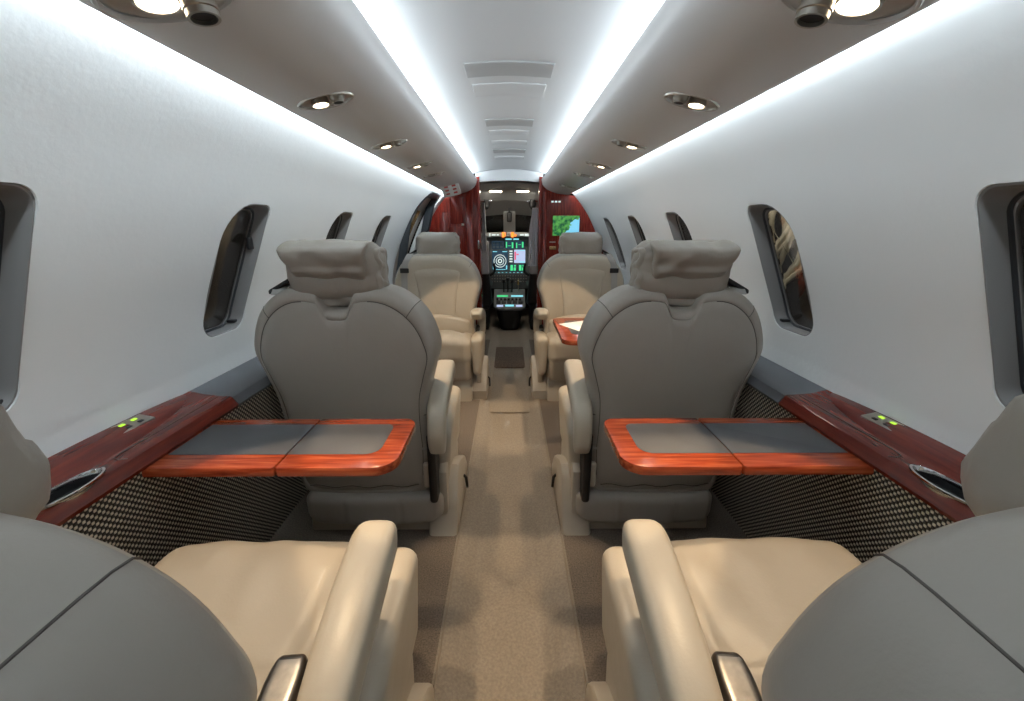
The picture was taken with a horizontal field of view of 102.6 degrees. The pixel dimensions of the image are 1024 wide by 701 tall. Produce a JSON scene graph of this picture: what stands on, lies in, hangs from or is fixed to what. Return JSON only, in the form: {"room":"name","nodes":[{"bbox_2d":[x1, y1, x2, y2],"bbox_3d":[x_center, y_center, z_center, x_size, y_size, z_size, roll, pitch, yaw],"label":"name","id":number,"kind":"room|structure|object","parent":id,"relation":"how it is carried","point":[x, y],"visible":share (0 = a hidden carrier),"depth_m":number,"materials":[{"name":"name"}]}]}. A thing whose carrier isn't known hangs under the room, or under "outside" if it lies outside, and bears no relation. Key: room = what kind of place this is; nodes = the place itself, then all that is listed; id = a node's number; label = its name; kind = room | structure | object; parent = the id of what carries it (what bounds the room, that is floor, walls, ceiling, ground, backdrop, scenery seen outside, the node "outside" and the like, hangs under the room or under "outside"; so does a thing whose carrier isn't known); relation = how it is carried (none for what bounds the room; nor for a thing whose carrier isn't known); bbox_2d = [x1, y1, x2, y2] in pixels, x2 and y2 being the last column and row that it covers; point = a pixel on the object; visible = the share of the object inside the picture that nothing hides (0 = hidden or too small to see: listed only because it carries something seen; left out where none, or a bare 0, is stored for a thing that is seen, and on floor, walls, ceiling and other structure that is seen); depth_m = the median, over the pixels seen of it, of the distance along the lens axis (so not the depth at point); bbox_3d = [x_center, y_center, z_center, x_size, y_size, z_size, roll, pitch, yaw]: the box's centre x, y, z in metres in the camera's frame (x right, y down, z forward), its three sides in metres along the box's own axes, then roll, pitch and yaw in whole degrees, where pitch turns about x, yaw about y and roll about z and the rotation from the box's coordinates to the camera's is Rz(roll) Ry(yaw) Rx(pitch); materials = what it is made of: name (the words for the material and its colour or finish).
{"room":"aircraft cabin","nodes":[
{"label":"aircraft cabin","id":0,"kind":"room"},
{"bbox_2d":[0,0,442,457],"bbox_3d":[-0.585,-0.072,0.669,0.441,0.989,5.330,0,17,0],"label":"wall","id":1,"kind":"structure","parent":0,"point":[136,157],"depth_m":0.71,"materials":[{"name":"white plastic"}]},
{"bbox_2d":[0,182,35,409],"bbox_3d":[-0.723,-0.039,0.512,0.187,0.351,0.196,0,17,0],"label":"window","id":2,"kind":"structure","parent":1,"relation":"in","point":[17,202],"depth_m":0.58,"materials":[{"name":"grey plastic"}]},
{"bbox_2d":[35,391,238,525],"bbox_3d":[-0.718,0.394,0.075,0.112,0.054,1.924,0,17,0],"label":"ledge","id":3,"kind":"object","parent":1,"relation":"attached to","point":[87,471],"visible":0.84,"depth_m":0.74,"materials":[{"name":"brown wood"}]},
{"bbox_2d":[111,414,154,432],"bbox_3d":[-0.760,0.148,0.819,0.034,0.013,0.072,0,17,2],"label":"switch panel","id":4,"kind":"object","parent":3,"relation":"attached to","point":[139,419],"visible":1,"depth_m":0.82,"materials":[{"name":"metal"}]},
{"bbox_2d":[142,419,415,476],"bbox_3d":[-0.461,0.197,0.849,0.488,0.025,0.201,0,17,0],"label":"table","id":5,"kind":"object","parent":3,"relation":"attached to","point":[227,447],"visible":0.97,"depth_m":0.81,"materials":[{"name":"brown wood"}]},
{"bbox_2d":[90,0,236,26],"bbox_3d":[-0.369,-0.381,0.441,0.149,0.049,0.102,-2,17,-5],"label":"light","id":6,"kind":"object","parent":1,"relation":"attached to","point":[202,13],"visible":1,"depth_m":0.45,"materials":[{"name":"grey paint"}]},
{"bbox_2d":[60,385,307,565],"bbox_3d":[-0.718,0.539,0.535,0.088,0.498,4.720,0,17,0],"label":"side wall panel","id":7,"kind":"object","parent":1,"relation":"attached to","point":[147,518],"depth_m":0.90,"materials":[{"name":"black fabric"}]},
{"bbox_2d":[190,356,271,406],"bbox_3d":[-0.729,-0.142,1.857,0.112,0.044,1.794,0,17,0],"label":"ledge","id":8,"kind":"object","parent":1,"relation":"attached to","point":[243,382],"visible":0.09,"depth_m":1.08,"materials":[{"name":"grey plastic"}]},
{"bbox_2d":[203,204,268,336],"bbox_3d":[-0.727,-0.203,1.051,0.187,0.351,0.191,0,17,0],"label":"window","id":9,"kind":"structure","parent":1,"relation":"in","point":[241,240],"depth_m":1.09,"materials":[{"name":"grey"}]},
{"bbox_2d":[78,0,476,192],"bbox_3d":[-0.354,-0.465,0.550,0.214,0.116,5.328,0,17,0],"label":"overhead panel","id":10,"kind":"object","parent":1,"relation":"attached to","point":[287,53],"depth_m":0.69,"materials":[{"name":"grey paint"}]},
{"bbox_2d":[297,91,353,110],"bbox_3d":[-0.372,-0.501,0.818,0.110,0.035,0.076,-2,17,-5],"label":"light","id":11,"kind":"object","parent":1,"relation":"attached to","point":[320,102],"visible":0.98,"depth_m":0.81,"materials":[{"name":"metal"}]},
{"bbox_2d":[326,212,351,239],"bbox_3d":[-0.730,-0.373,1.612,0.187,0.351,0.204,0,17,0],"label":"window","id":12,"kind":"structure","parent":1,"relation":"in","point":[338,230],"depth_m":1.65,"materials":[{"name":"grey glass"}]},
{"bbox_2d":[372,215,389,246],"bbox_3d":[-0.734,-0.534,2.143,0.187,0.351,0.204,0,17,0],"label":"window","id":13,"kind":"structure","parent":1,"relation":"in","point":[379,234],"depth_m":2.19,"materials":[{"name":"grey plastic"}]},
{"bbox_2d":[372,139,407,149],"bbox_3d":[-0.374,-0.633,1.253,0.110,0.035,0.076,-2,17,-5],"label":"light","id":14,"kind":"object","parent":1,"relation":"attached to","point":[396,143],"visible":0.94,"depth_m":1.25,"materials":[{"name":"metal"}]},
{"bbox_2d":[392,193,439,284],"bbox_3d":[-0.694,-0.646,2.919,0.351,0.900,0.500,0,17,0],"label":"door","id":15,"kind":"structure","parent":1,"relation":"in","point":[427,204],"depth_m":2.89,"materials":[{"name":"grey plastic"}]},
{"bbox_2d":[406,161,432,168],"bbox_3d":[-0.377,-0.761,1.674,0.110,0.035,0.076,-2,17,-5],"label":"light","id":16,"kind":"object","parent":1,"relation":"attached to","point":[425,163],"visible":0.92,"depth_m":1.67,"materials":[{"name":"metal"}]},
{"bbox_2d":[414,195,444,253],"bbox_3d":[-0.647,-0.809,3.183,0.319,0.763,0.086,0,17,0],"label":"trim","id":17,"kind":"structure","parent":1,"relation":"attached to","point":[442,197],"depth_m":3.08,"materials":[{"name":"grey paint"}]},
{"bbox_2d":[423,171,444,177],"bbox_3d":[-0.379,-0.855,1.985,0.110,0.035,0.076,-2,17,-5],"label":"light","id":18,"kind":"object","parent":1,"relation":"attached to","point":[439,173],"visible":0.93,"depth_m":1.98,"materials":[{"name":"metal"}]},
{"bbox_2d":[441,183,460,197],"bbox_3d":[-0.379,-1.002,2.540,0.121,0.100,0.071,0,17,0],"label":"sign","id":19,"kind":"object","parent":1,"relation":"attached to","point":[452,190],"visible":0.77,"depth_m":2.54,"materials":[{"name":"grey plastic"}]},
{"bbox_2d":[475,169,542,182],"bbox_3d":[-0.021,-1.326,3.122,0.513,0.093,0.075,0,17,0],"label":"trim","id":20,"kind":"structure","parent":1,"relation":"attached to","point":[501,175],"depth_m":3.09,"materials":[{"name":"grey plastic"}]},
{"bbox_2d":[486,232,529,287],"bbox_3d":[-0.025,-0.899,4.088,1.160,0.545,0.298,0,17,0],"label":"panel","id":21,"kind":"object","parent":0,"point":[509,251],"visible":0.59,"depth_m":4.02,"materials":[{"name":"grey plastic"}]},
{"bbox_2d":[490,263,495,275],"bbox_3d":[-0.295,-0.783,3.982,0.282,0.140,0.145,0,17,0],"label":"yoke","id":22,"kind":"object","parent":21,"relation":"attached to","point":[494,266],"visible":0.3,"depth_m":3.92,"materials":[{"name":"black plastic"}]},
{"bbox_2d":[523,263,528,275],"bbox_3d":[0.245,-0.784,3.985,0.282,0.140,0.145,0,17,0],"label":"yoke","id":23,"kind":"object","parent":21,"relation":"attached to","point":[524,265],"visible":0.32,"depth_m":3.92,"materials":[{"name":"black plastic"}]},
{"bbox_2d":[269,308,748,700],"bbox_3d":[-0.009,0.488,1.663,1.600,0.060,6.900,0,17,0],"label":"floor","id":24,"kind":"structure","parent":0,"point":[510,631],"depth_m":1.17,"materials":[{"name":"beige carpet"}]},
{"bbox_2d":[0,404,434,700],"bbox_3d":[-0.408,0.366,0.486,0.540,0.853,0.567,0,17,0],"label":"chair","id":25,"kind":"object","parent":24,"relation":"on","point":[83,617],"visible":1,"depth_m":0.28,"materials":[{"name":"beige leather"}]},
{"bbox_2d":[154,540,348,698],"bbox_3d":[-0.433,0.478,0.641,0.410,0.195,0.336,0,17,0],"label":"seat cushion","id":26,"kind":"object","parent":25,"relation":"on","point":[272,597],"depth_m":0.66,"materials":[{"name":"beige leather"}]},
{"bbox_2d":[254,239,468,535],"bbox_3d":[-0.425,0.106,1.290,0.541,0.888,0.468,0,17,0],"label":"chair","id":27,"kind":"object","parent":24,"relation":"on","point":[343,341],"visible":0.91,"depth_m":1.10,"materials":[{"name":"grey leather"}]},
{"bbox_2d":[395,232,490,400],"bbox_3d":[-0.394,-0.204,2.312,0.541,0.888,0.468,0,17,0],"label":"chair","id":28,"kind":"object","parent":24,"relation":"on","point":[448,282],"visible":0.77,"depth_m":2.28,"materials":[{"name":"beige leather"}]},
{"bbox_2d":[438,330,472,362],"bbox_3d":[-0.418,-0.024,2.298,0.410,0.194,0.336,0,17,0],"label":"seat cushion","id":29,"kind":"object","parent":28,"relation":"on","point":[457,345],"depth_m":2.14,"materials":[{"name":"beige leather"}]},
{"bbox_2d":[429,177,482,324],"bbox_3d":[-0.520,-0.711,3.312,0.549,1.275,0.142,0,17,0],"label":"cabinet","id":30,"kind":"object","parent":24,"relation":"on","point":[460,214],"visible":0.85,"depth_m":3.17,"materials":[{"name":"brown wood"}]},
{"bbox_2d":[482,202,485,250],"bbox_3d":[-0.227,-0.999,3.325,0.032,0.380,0.030,0,17,0],"label":"privacy curtain","id":31,"kind":"object","parent":30,"relation":"hanging from","point":[483,210],"visible":1,"depth_m":3.33,"materials":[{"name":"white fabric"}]},
{"bbox_2d":[433,399,481,692],"bbox_3d":[-0.159,0.837,0.410,0.004,0.004,4.300,0,17,0],"label":"trim","id":32,"kind":"structure","parent":24,"relation":"on","point":[435,680],"depth_m":1.11,"materials":[{"name":"brown carpet"}]},
{"bbox_2d":[482,241,492,329],"bbox_3d":[-0.403,-0.662,3.767,0.452,0.922,0.481,0,17,0],"label":"seat","id":33,"kind":"object","parent":24,"relation":"on","point":[487,284],"visible":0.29,"depth_m":3.61,"materials":[{"name":"black plastic"}]},
{"bbox_2d":[483,305,489,309],"bbox_3d":[-0.403,-0.474,3.867,0.410,0.120,0.400,0,17,0],"label":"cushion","id":34,"kind":"object","parent":33,"relation":"on","point":[486,307],"depth_m":3.69,"materials":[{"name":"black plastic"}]},
{"bbox_2d":[489,371,529,412],"bbox_3d":[-0.014,0.236,2.475,0.250,0.010,0.640,0,17,0],"label":"mat","id":35,"kind":"object","parent":24,"relation":"on","point":[509,391],"visible":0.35,"depth_m":2.40,"materials":[{"name":"beige carpet"}]},
{"bbox_2d":[494,347,524,367],"bbox_3d":[-0.018,0.048,3.097,0.260,0.009,0.500,0,17,0],"label":"entry rug","id":36,"kind":"object","parent":24,"relation":"on","point":[505,357],"visible":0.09,"depth_m":3.07,"materials":[{"name":"brown carpet"}]},
{"bbox_2d":[494,277,525,329],"bbox_3d":[-0.024,-0.458,3.947,0.300,0.483,0.300,0,17,0],"label":"pedestal","id":37,"kind":"object","parent":24,"relation":"on","point":[509,304],"visible":1,"depth_m":3.88,"materials":[{"name":"black plastic"}]},
{"bbox_2d":[526,266,536,329],"bbox_3d":[0.357,-0.663,3.772,0.452,0.922,0.481,0,17,0],"label":"seat","id":38,"kind":"object","parent":24,"relation":"on","point":[531,283],"visible":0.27,"depth_m":3.64,"materials":[{"name":"black leather"}]},
{"bbox_2d":[529,305,535,309],"bbox_3d":[0.357,-0.475,3.871,0.410,0.120,0.400,0,17,0],"label":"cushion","id":39,"kind":"object","parent":38,"relation":"on","point":[532,307],"depth_m":3.70,"materials":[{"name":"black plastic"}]},
{"bbox_2d":[538,399,586,689],"bbox_3d":[0.157,0.836,0.412,0.004,0.004,4.300,0,17,0],"label":"trim","id":40,"kind":"structure","parent":24,"relation":"on","point":[538,399],"depth_m":1.12,"materials":[{"name":"brown carpet"}]},
{"bbox_2d":[536,177,602,324],"bbox_3d":[0.479,-0.714,3.322,0.549,1.275,0.134,0,17,0],"label":"cabinet","id":41,"kind":"object","parent":24,"relation":"on","point":[550,203],"visible":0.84,"depth_m":3.17,"materials":[{"name":"brown wood"}]},
{"bbox_2d":[528,208,537,265],"bbox_3d":[0.185,-0.923,3.350,0.096,0.460,0.030,0,17,0],"label":"privacy curtain","id":42,"kind":"object","parent":41,"relation":"hanging from","point":[532,259],"visible":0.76,"depth_m":3.35,"materials":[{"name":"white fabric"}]},
{"bbox_2d":[551,215,580,236],"bbox_3d":[0.419,-0.969,3.184,0.224,0.164,0.008,0,17,0],"label":"monitor","id":43,"kind":"object","parent":41,"relation":"attached to","point":[561,224],"visible":0.74,"depth_m":3.18,"materials":[{"name":"multicoloured glass"}]},
{"bbox_2d":[529,232,623,400],"bbox_3d":[0.367,-0.206,2.316,0.541,0.888,0.468,0,17,0],"label":"chair","id":44,"kind":"object","parent":24,"relation":"on","point":[569,283],"visible":0.69,"depth_m":2.29,"materials":[{"name":"beige leather"}]},
{"bbox_2d":[546,332,580,362],"bbox_3d":[0.392,-0.026,2.302,0.410,0.195,0.336,0,17,0],"label":"seat cushion","id":45,"kind":"object","parent":44,"relation":"on","point":[556,351],"depth_m":2.14,"materials":[{"name":"beige leather"}]},
{"bbox_2d":[551,240,762,535],"bbox_3d":[0.410,0.104,1.295,0.541,0.888,0.468,0,17,0],"label":"chair","id":46,"kind":"object","parent":24,"relation":"on","point":[672,341],"visible":0.92,"depth_m":1.11,"materials":[{"name":"grey leather"}]},
{"bbox_2d":[586,394,1023,700],"bbox_3d":[0.404,0.365,0.491,0.540,0.852,0.567,0,17,0],"label":"chair","id":47,"kind":"object","parent":24,"relation":"on","point":[937,614],"visible":1,"depth_m":0.27,"materials":[{"name":"beige leather"}]},
{"bbox_2d":[671,537,861,695],"bbox_3d":[0.427,0.477,0.646,0.410,0.194,0.336,0,17,0],"label":"seat cushion","id":48,"kind":"object","parent":47,"relation":"on","point":[746,594],"depth_m":0.67,"materials":[{"name":"beige leather"}]},
{"bbox_2d":[353,0,664,173],"bbox_3d":[-0.004,-0.570,0.548,0.720,0.089,5.380,0,17,0],"label":"ceiling","id":49,"kind":"structure","parent":0,"point":[430,41],"depth_m":0.99,"materials":[{"name":"grey plastic"}]},
{"bbox_2d":[463,60,554,77],"bbox_3d":[-0.008,-0.762,1.111,0.238,0.013,0.100,0,17,0],"label":"ceiling panel","id":50,"kind":"object","parent":49,"relation":"attached to","point":[497,67],"visible":1,"depth_m":1.10,"materials":[{"name":"grey plastic"}]},
{"bbox_2d":[472,82,545,97],"bbox_3d":[-0.009,-0.815,1.283,0.224,0.011,0.120,0,17,0],"label":"ceiling panel","id":51,"kind":"object","parent":49,"relation":"attached to","point":[498,88],"visible":1,"depth_m":1.27,"materials":[{"name":"grey plastic"}]},
{"bbox_2d":[491,140,526,144],"bbox_3d":[-0.014,-1.060,2.087,0.180,0.010,0.090,0,17,0],"label":"ceiling panel","id":52,"kind":"object","parent":49,"relation":"attached to","point":[494,142],"visible":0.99,"depth_m":2.08,"materials":[{"name":"grey plastic"}]},
{"bbox_2d":[485,118,533,126],"bbox_3d":[-0.011,-0.937,1.683,0.196,0.011,0.105,0,17,0],"label":"ceiling panel","id":53,"kind":"object","parent":49,"relation":"attached to","point":[497,121],"visible":1,"depth_m":1.67,"materials":[{"name":"grey plastic"}]},
{"bbox_2d":[489,129,529,135],"bbox_3d":[-0.013,-0.993,1.867,0.184,0.010,0.090,0,17,0],"label":"ceiling panel","id":54,"kind":"object","parent":49,"relation":"attached to","point":[504,131],"visible":1,"depth_m":1.86,"materials":[{"name":"grey plastic"}]},
{"bbox_2d":[493,149,525,152],"bbox_3d":[-0.015,-1.131,2.321,0.184,0.011,0.100,0,17,0],"label":"ceiling panel","id":55,"kind":"object","parent":49,"relation":"attached to","point":[494,150],"visible":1,"depth_m":2.30,"materials":[{"name":"grey plastic"}]},
{"bbox_2d":[495,156,523,159],"bbox_3d":[-0.017,-1.203,2.556,0.180,0.010,0.110,0,17,0],"label":"ceiling panel","id":56,"kind":"object","parent":49,"relation":"attached to","point":[496,157],"visible":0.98,"depth_m":2.54,"materials":[{"name":"grey plastic"}]},
{"bbox_2d":[490,288,528,307],"bbox_3d":[-0.029,-1.102,4.645,1.320,1.250,0.030,0,17,0],"label":"wall","id":57,"kind":"structure","parent":0,"point":[492,289],"depth_m":4.77,"materials":[{"name":"grey plastic"}]},
{"bbox_2d":[467,181,557,217],"bbox_3d":[-0.023,-0.842,3.726,1.373,1.286,0.820,0,17,0],"label":"ceiling","id":58,"kind":"structure","parent":0,"point":[517,202],"depth_m":3.61,"materials":[{"name":"grey plastic"}]},
{"bbox_2d":[481,199,491,209],"bbox_3d":[-0.232,-1.307,3.677,0.100,0.085,0.068,0,17,0],"label":"light","id":59,"kind":"object","parent":58,"relation":"attached to","point":[487,202],"visible":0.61,"depth_m":3.65,"materials":[{"name":"black plastic"}]},
{"bbox_2d":[481,214,503,231],"bbox_3d":[-0.304,-1.261,4.100,0.445,0.230,0.068,0,17,0],"label":"window","id":60,"kind":"structure","parent":58,"relation":"attached to","point":[494,223],"depth_m":4.09,"materials":[{"name":"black glass"}]},
{"bbox_2d":[490,189,502,191],"bbox_3d":[-0.138,-1.347,3.457,0.124,0.016,0.123,0,17,0],"label":"recessed light","id":61,"kind":"object","parent":58,"relation":"in","point":[497,190],"visible":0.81,"depth_m":3.41,"materials":[{"name":"white plastic"}]},
{"bbox_2d":[503,211,514,231],"bbox_3d":[-0.026,-1.257,4.036,0.116,0.220,0.142,0,17,0],"label":"trim","id":62,"kind":"structure","parent":58,"relation":"attached to","point":[507,226],"depth_m":4.00,"materials":[{"name":"grey plastic"}]},
{"bbox_2d":[507,208,511,221],"bbox_3d":[-0.025,-1.299,3.890,0.048,0.155,0.060,0,17,0],"label":"standby compass","id":63,"kind":"object","parent":58,"relation":"attached to","point":[509,214],"visible":0.8,"depth_m":3.87,"materials":[{"name":"black plastic"}]},
{"bbox_2d":[516,189,528,191],"bbox_3d":[0.092,-1.347,3.458,0.124,0.016,0.123,0,17,0],"label":"recessed light","id":64,"kind":"object","parent":58,"relation":"in","point":[517,190],"visible":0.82,"depth_m":3.42,"materials":[{"name":"white plastic"}]},
{"bbox_2d":[515,214,530,231],"bbox_3d":[0.251,-1.262,4.103,0.445,0.230,0.068,0,17,0],"label":"window","id":65,"kind":"structure","parent":58,"relation":"attached to","point":[522,222],"depth_m":4.09,"materials":[{"name":"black glass"}]},
{"bbox_2d":[527,200,537,209],"bbox_3d":[0.184,-1.308,3.679,0.100,0.085,0.068,0,17,0],"label":"light","id":66,"kind":"object","parent":58,"relation":"attached to","point":[532,203],"visible":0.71,"depth_m":3.65,"materials":[{"name":"black plastic"}]},
{"bbox_2d":[664,92,719,110],"bbox_3d":[0.360,-0.502,0.822,0.111,0.035,0.075,1,17,2],"label":"light","id":67,"kind":"object","parent":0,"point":[679,99],"visible":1,"depth_m":0.81,"materials":[{"name":"metal"}]},
{"bbox_2d":[573,0,1023,454],"bbox_3d":[0.577,-0.074,0.676,0.441,0.989,5.330,0,17,0],"label":"wall","id":68,"kind":"structure","parent":0,"point":[878,157],"depth_m":0.72,"materials":[{"name":"white plastic"}]},
{"bbox_2d":[573,172,594,177],"bbox_3d":[0.353,-0.862,2.008,0.111,0.035,0.075,1,17,2],"label":"light","id":69,"kind":"object","parent":68,"relation":"attached to","point":[576,173],"visible":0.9,"depth_m":2.00,"materials":[{"name":"metal"}]},
{"bbox_2d":[585,161,611,168],"bbox_3d":[0.355,-0.762,1.678,0.111,0.035,0.075,1,17,2],"label":"light","id":70,"kind":"object","parent":68,"relation":"attached to","point":[592,164],"visible":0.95,"depth_m":1.67,"materials":[{"name":"metal"}]},
{"bbox_2d":[604,218,625,268],"bbox_3d":[0.703,-0.706,2.709,0.187,0.351,0.209,0,17,0],"label":"window","id":71,"kind":"structure","parent":68,"relation":"in","point":[613,236],"depth_m":2.79,"materials":[{"name":"grey plastic"}]},
{"bbox_2d":[611,139,646,149],"bbox_3d":[0.358,-0.634,1.257,0.111,0.035,0.075,1,17,2],"label":"light","id":72,"kind":"object","parent":68,"relation":"attached to","point":[619,143],"visible":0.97,"depth_m":1.25,"materials":[{"name":"metal"}]},
{"bbox_2d":[628,215,645,244],"bbox_3d":[0.707,-0.537,2.151,0.187,0.351,0.204,0,17,0],"label":"window","id":73,"kind":"structure","parent":68,"relation":"in","point":[638,233],"depth_m":2.20,"materials":[{"name":"grey"}]},
{"bbox_2d":[666,212,691,240],"bbox_3d":[0.710,-0.376,1.620,0.187,0.351,0.204,0,17,0],"label":"window","id":74,"kind":"structure","parent":68,"relation":"in","point":[679,230],"depth_m":1.66,"materials":[{"name":"grey"}]},
{"bbox_2d":[542,0,939,194],"bbox_3d":[0.346,-0.466,0.555,0.214,0.116,5.328,0,17,0],"label":"overhead panel","id":75,"kind":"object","parent":68,"relation":"attached to","point":[729,53],"depth_m":0.69,"materials":[{"name":"grey paint"}]},
{"bbox_2d":[748,204,812,335],"bbox_3d":[0.714,-0.205,1.059,0.187,0.351,0.191,0,17,0],"label":"window","id":76,"kind":"structure","parent":68,"relation":"in","point":[779,255],"depth_m":1.10,"materials":[{"name":"grey"}]},
{"bbox_2d":[746,355,826,404],"bbox_3d":[0.705,-0.232,2.153,0.112,0.044,2.394,0,17,0],"label":"ledge","id":77,"kind":"object","parent":68,"relation":"attached to","point":[770,379],"visible":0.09,"depth_m":1.08,"materials":[{"name":"grey plastic"}]},
{"bbox_2d":[553,318,583,345],"bbox_3d":[0.442,-0.086,1.780,0.495,0.025,0.410,0,17,0],"label":"table","id":78,"kind":"object","parent":77,"relation":"attached to","point":[568,336],"visible":0.11,"depth_m":1.72,"materials":[{"name":"brown wood"}]},
{"bbox_2d":[560,321,582,330],"bbox_3d":[0.359,-0.100,1.780,0.200,0.001,0.260,-9,19,-28],"label":"paper sheet","id":79,"kind":"object","parent":78,"relation":"on","point":[576,325],"visible":0.26,"depth_m":1.81,"materials":[{"name":"white paper"}]},
{"bbox_2d":[711,384,953,562],"bbox_3d":[0.712,0.449,0.831,0.088,0.498,5.320,0,17,0],"label":"trim","id":80,"kind":"structure","parent":68,"relation":"attached to","point":[866,515],"depth_m":0.91,"materials":[{"name":"black fabric"}]},
{"bbox_2d":[778,0,923,28],"bbox_3d":[0.363,-0.383,0.445,0.149,0.049,0.102,1,17,2],"label":"light","id":81,"kind":"object","parent":68,"relation":"attached to","point":[810,14],"visible":1,"depth_m":0.45,"materials":[{"name":"grey paint"}]},
{"bbox_2d":[779,390,975,522],"bbox_3d":[0.719,0.392,0.084,0.112,0.054,1.924,0,17,0],"label":"ledge","id":82,"kind":"object","parent":68,"relation":"attached to","point":[927,468],"visible":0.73,"depth_m":0.75,"materials":[{"name":"brown wood"}]},
{"bbox_2d":[604,418,873,474],"bbox_3d":[0.451,0.195,0.854,0.488,0.025,0.201,0,17,0],"label":"table","id":83,"kind":"object","parent":82,"relation":"attached to","point":[641,446],"visible":0.9,"depth_m":0.81,"materials":[{"name":"brown wood"}]},
{"bbox_2d":[861,412,903,430],"bbox_3d":[0.751,0.145,0.828,0.034,0.013,0.072,-1,17,-2],"label":"switch panel","id":84,"kind":"object","parent":82,"relation":"attached to","point":[877,418],"visible":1,"depth_m":0.83,"materials":[{"name":"metal"}]},
{"bbox_2d":[977,181,1023,406],"bbox_3d":[0.717,-0.042,0.521,0.187,0.351,0.196,0,17,0],"label":"window","id":85,"kind":"structure","parent":68,"relation":"in","point":[1000,207],"depth_m":0.58,"materials":[{"name":"grey plastic"}]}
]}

